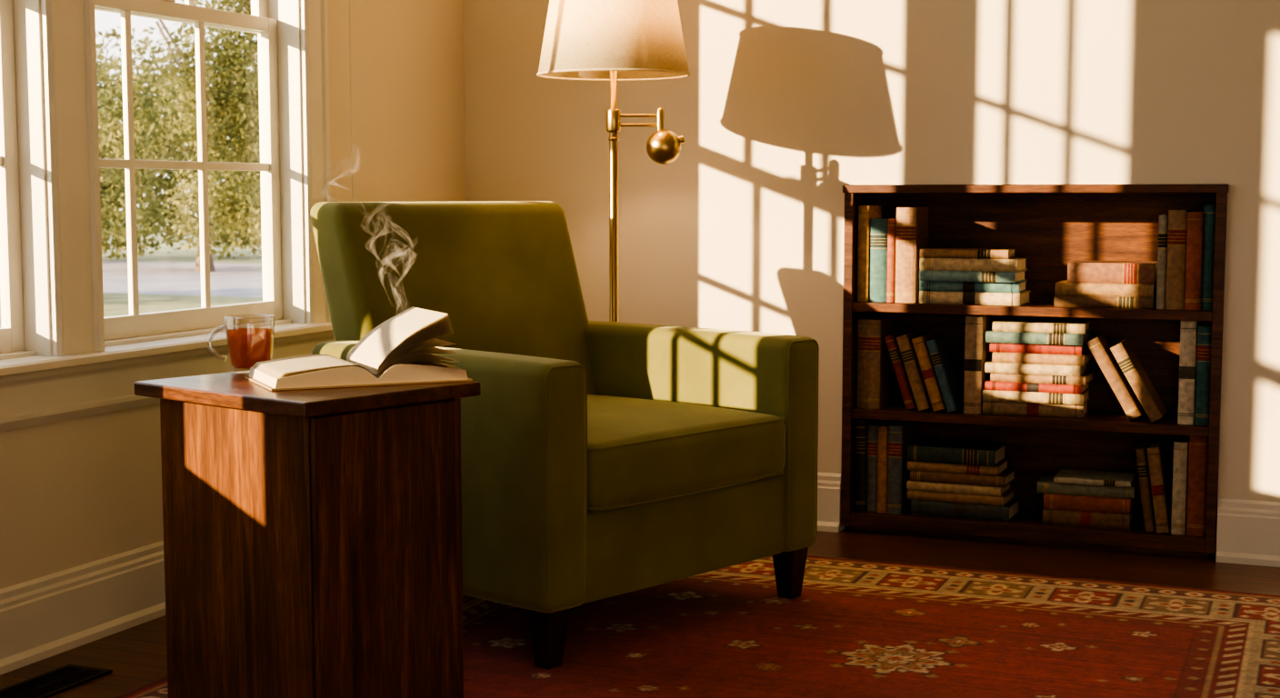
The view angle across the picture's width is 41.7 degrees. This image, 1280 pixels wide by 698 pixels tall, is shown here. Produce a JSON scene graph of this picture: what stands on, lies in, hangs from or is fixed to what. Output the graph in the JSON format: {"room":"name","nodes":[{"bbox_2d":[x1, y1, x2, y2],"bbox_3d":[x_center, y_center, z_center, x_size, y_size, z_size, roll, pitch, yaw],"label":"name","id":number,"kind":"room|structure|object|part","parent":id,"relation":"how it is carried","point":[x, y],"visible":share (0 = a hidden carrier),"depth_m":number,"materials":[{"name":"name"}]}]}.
{"room":"living room","nodes":[
{"label":"living room","id":0,"kind":"room"},
{"bbox_2d":[0,0,465,589],"bbox_3d":[-2.080,-0.523,2.116,0.120,2.750,7.620,2,6,22],"label":"wall","id":1,"kind":"structure","parent":0,"point":[76,492],"depth_m":4.89,"materials":[{"name":"paint"}]},
{"bbox_2d":[0,0,51,359],"bbox_3d":[-1.553,-0.868,3.447,0.170,1.850,0.732,2,6,22],"label":"frame","id":2,"kind":"object","parent":1,"relation":"attached to","point":[25,279],"visible":0.82,"depth_m":3.80,"materials":[{"name":"paint"}]},
{"bbox_2d":[0,540,165,675],"bbox_3d":[-2.011,0.759,2.207,0.028,0.180,7.620,2,6,22],"label":"baseboard","id":3,"kind":"structure","parent":1,"relation":"attached to","point":[41,618],"depth_m":3.92,"materials":[{"name":"paint"}]},
{"bbox_2d":[0,321,332,377],"bbox_3d":[-1.445,0.047,3.623,0.162,0.025,2.820,2,6,22],"label":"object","id":4,"kind":"structure","parent":1,"relation":"attached to","point":[35,364],"depth_m":4.11,"materials":[{"name":"paint"}]},
{"bbox_2d":[0,331,334,431],"bbox_3d":[-1.411,0.123,3.616,0.035,0.125,2.760,2,6,22],"label":"trim","id":5,"kind":"structure","parent":1,"relation":"attached to","point":[27,400],"depth_m":3.99,"materials":[{"name":"paint"}]},
{"bbox_2d":[40,0,330,356],"bbox_3d":[-1.113,-0.993,4.257,0.026,1.930,1.131,2,6,22],"label":"window casing","id":6,"kind":"structure","parent":1,"relation":"in","point":[314,14],"depth_m":3.88,"materials":[{"name":"paint"}]},
{"bbox_3d":[-1.299,-0.951,3.804,0.026,1.930,0.148,2,6,22],"label":"casing mullion","id":7,"kind":"part","parent":6,"relation":"part of","materials":[{"name":"white wood"}]},
{"bbox_2d":[94,0,305,347],"bbox_3d":[-1.213,-0.945,4.276,0.170,1.850,0.992,2,6,22],"label":"frame","id":8,"kind":"object","parent":1,"relation":"attached to","point":[275,23],"visible":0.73,"depth_m":4.67,"materials":[{"name":"paint"}]},
{"bbox_2d":[0,526,1279,697],"bbox_3d":[0.328,0.964,1.403,5.380,0.080,8.070,2,6,22],"label":"floor","id":9,"kind":"structure","parent":0,"point":[136,655],"depth_m":4.70,"materials":[{"name":"brown wood"}]},
{"bbox_2d":[0,664,112,697],"bbox_3d":[-1.280,0.721,3.563,0.120,0.005,0.340,2,6,22],"label":"floor vent","id":10,"kind":"object","parent":9,"relation":"in","point":[66,677],"visible":1,"depth_m":3.61,"materials":[{"name":"metal"}]},
{"bbox_2d":[114,555,1279,697],"bbox_3d":[0.102,0.760,3.126,2.490,0.008,3.510,2,6,22],"label":"rug","id":11,"kind":"object","parent":9,"relation":"on","point":[855,628],"visible":0.59,"depth_m":3.91,"materials":[{"name":"fabric"}]},
{"bbox_2d":[134,370,480,697],"bbox_3d":[-0.672,0.395,3.427,0.541,0.662,0.450,4,7,40],"label":"side table","id":12,"kind":"object","parent":11,"relation":"on","point":[313,537],"visible":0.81,"depth_m":3.27,"materials":[{"name":"brown wood"}]},
{"bbox_2d":[207,314,274,374],"bbox_3d":[-0.840,-0.011,3.562,0.137,0.120,0.103,2,6,22],"label":"mug","id":13,"kind":"object","parent":12,"relation":"on","point":[225,328],"visible":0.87,"depth_m":3.55,"materials":[{"name":"clear glass"}]},
{"bbox_2d":[244,307,472,390],"bbox_3d":[-0.575,-0.006,3.419,0.407,0.137,0.248,-2,6,-25],"label":"open book","id":14,"kind":"object","parent":12,"relation":"on","point":[400,350],"visible":1,"depth_m":3.36,"materials":[{"name":"white paper"}]},
{"bbox_3d":[-0.490,0.417,3.268,0.013,0.608,0.358,4,7,40],"label":"door panel","id":15,"kind":"part","parent":12,"relation":"part of","materials":[{"name":"brown wood"}]},
{"bbox_3d":[-0.551,0.396,3.572,0.481,0.634,0.018,4,7,40],"label":"panel","id":16,"kind":"part","parent":12,"relation":"part of","materials":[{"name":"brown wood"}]},
{"bbox_2d":[310,200,819,669],"bbox_3d":[-0.222,0.138,4.275,0.992,1.018,0.985,5,7,42],"label":"armchair","id":17,"kind":"object","parent":11,"relation":"on","point":[600,460],"visible":0.76,"depth_m":4.15,"materials":[{"name":"green fabric"}]},
{"bbox_3d":[-0.464,0.277,3.932,0.848,0.557,0.135,5,7,42],"label":"arm","id":18,"kind":"part","parent":17,"relation":"part of","materials":[{"name":"green fabric"}]},
{"bbox_3d":[-0.453,-0.032,4.479,0.356,0.718,0.804,5,7,42],"label":"backrest","id":19,"kind":"part","parent":17,"relation":"part of","materials":[{"name":"green fabric"}]},
{"bbox_3d":[-0.203,0.631,3.709,0.071,0.140,0.071,5,7,42],"label":"leg","id":20,"kind":"part","parent":17,"relation":"part of","materials":[{"name":"brown wood"}]},
{"bbox_3d":[-0.159,0.302,3.655,0.007,0.537,0.126,5,7,42],"label":"welt arm","id":21,"kind":"part","parent":17,"relation":"part of","materials":[{"name":"green fabric"}]},
{"bbox_2d":[587,394,785,511],"bbox_3d":[-0.123,0.244,4.195,0.726,0.196,0.703,5,7,42],"label":"seat cushion","id":22,"kind":"object","parent":17,"relation":"on","point":[646,453],"depth_m":3.99,"materials":[{"name":"green fabric"}]},
{"bbox_3d":[0.109,0.218,4.558,0.848,0.557,0.135,5,7,42],"label":"arm","id":23,"kind":"part","parent":17,"relation":"part of","materials":[{"name":"green fabric"}]},
{"bbox_3d":[0.387,0.572,4.353,0.071,0.140,0.071,5,7,42],"label":"leg","id":24,"kind":"part","parent":17,"relation":"part of","materials":[{"name":"brown wood"}]},
{"bbox_3d":[0.414,0.244,4.281,0.007,0.537,0.126,5,7,42],"label":"welt arm","id":25,"kind":"part","parent":17,"relation":"part of","materials":[{"name":"green fabric"}]},
{"bbox_2d":[536,0,689,322],"bbox_3d":[-0.076,-0.239,4.899,0.443,1.668,0.443,2,6,22],"label":"floor lamp","id":26,"kind":"object","parent":11,"relation":"on","point":[613,41],"visible":0.9,"depth_m":4.70,"materials":[{"name":"gold metal"}]},
{"bbox_3d":[-0.076,-0.928,4.835,0.436,0.277,0.436,2,6,22],"label":"lamp shade","id":27,"kind":"part","parent":26,"relation":"part of","materials":[{"name":"fabric"}]},
{"bbox_3d":[-0.011,-0.675,4.858,0.130,0.010,0.010,0,5,0],"label":"swing arm","id":28,"kind":"part","parent":26,"relation":"part of","materials":[{"name":"gold metal"}]},
{"bbox_3d":[-0.011,-0.648,4.861,0.130,0.010,0.010,0,5,0],"label":"swing arm","id":29,"kind":"part","parent":26,"relation":"part of","materials":[{"name":"gold metal"}]},
{"bbox_2d":[840,184,1229,558],"bbox_3d":[1.188,0.041,5.102,1.111,1.073,0.301,2,6,22],"label":"bookshelf","id":30,"kind":"object","parent":9,"relation":"on","point":[1053,226],"visible":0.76,"depth_m":5.13,"materials":[{"name":"brown wood"}]},
{"bbox_2d":[854,204,1215,536],"bbox_3d":[1.184,0.041,5.088,1.044,0.954,0.201,2,6,22],"label":"books","id":31,"kind":"object","parent":30,"relation":"on","point":[1036,367],"visible":0.98,"depth_m":5.03,"materials":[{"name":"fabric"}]},
{"bbox_2d":[463,0,1279,555],"bbox_3d":[1.768,-0.774,4.811,5.200,2.750,0.300,2,6,22],"label":"wall","id":32,"kind":"structure","parent":0,"point":[783,105],"depth_m":5.11,"materials":[{"name":"paint"}]},
{"bbox_2d":[817,472,841,532],"bbox_3d":[0.015,0.456,5.466,1.308,0.180,0.028,2,6,22],"label":"baseboard","id":33,"kind":"structure","parent":32,"relation":"attached to","point":[828,485],"depth_m":5.23,"materials":[{"name":"paint"}]},
{"bbox_2d":[1215,498,1279,567],"bbox_3d":[2.881,0.564,4.302,2.663,0.180,0.028,2,6,22],"label":"baseboard","id":34,"kind":"structure","parent":32,"relation":"attached to","point":[1248,532],"depth_m":4.77,"materials":[{"name":"paint"}]},
{"label":"outside","id":35,"kind":"structure","parent":0,"visible":0},
{"bbox_2d":[0,220,262,328],"bbox_3d":[-28.901,-1.998,38.775,77.170,0.100,110.000,2,6,22],"label":"lawn","id":36,"kind":"structure","parent":35,"point":[166,282],"depth_m":29.84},
{"bbox_2d":[96,50,247,259],"bbox_3d":[-8.709,-2.545,23.974,5.738,3.730,5.428,2,6,22],"label":"tree","id":37,"kind":"object","parent":36,"relation":"on","point":[148,125],"visible":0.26,"depth_m":23.13,"materials":[{"name":"green plant"}]},
{"bbox_2d":[95,4,261,271],"bbox_3d":[-9.261,-4.282,33.007,8.927,5.517,7.975,5,7,45],"label":"tree","id":38,"kind":"object","parent":36,"relation":"on","point":[103,174],"visible":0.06,"depth_m":33.14,"materials":[{"name":"green plant"}]},
{"bbox_2d":[98,89,261,250],"bbox_3d":[-13.749,-4.455,38.006,9.552,4.934,10.014,2,6,22],"label":"tree","id":39,"kind":"object","parent":36,"relation":"on","point":[224,236],"visible":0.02,"depth_m":39.92,"materials":[{"name":"green plant"}]},
{"bbox_2d":[150,0,261,260],"bbox_3d":[-3.126,-2.684,16.141,2.658,5.457,2.569,2,6,22],"label":"tree","id":40,"kind":"object","parent":36,"relation":"on","point":[236,208],"visible":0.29,"depth_m":15.66,"materials":[{"name":"green plant"}]}
]}

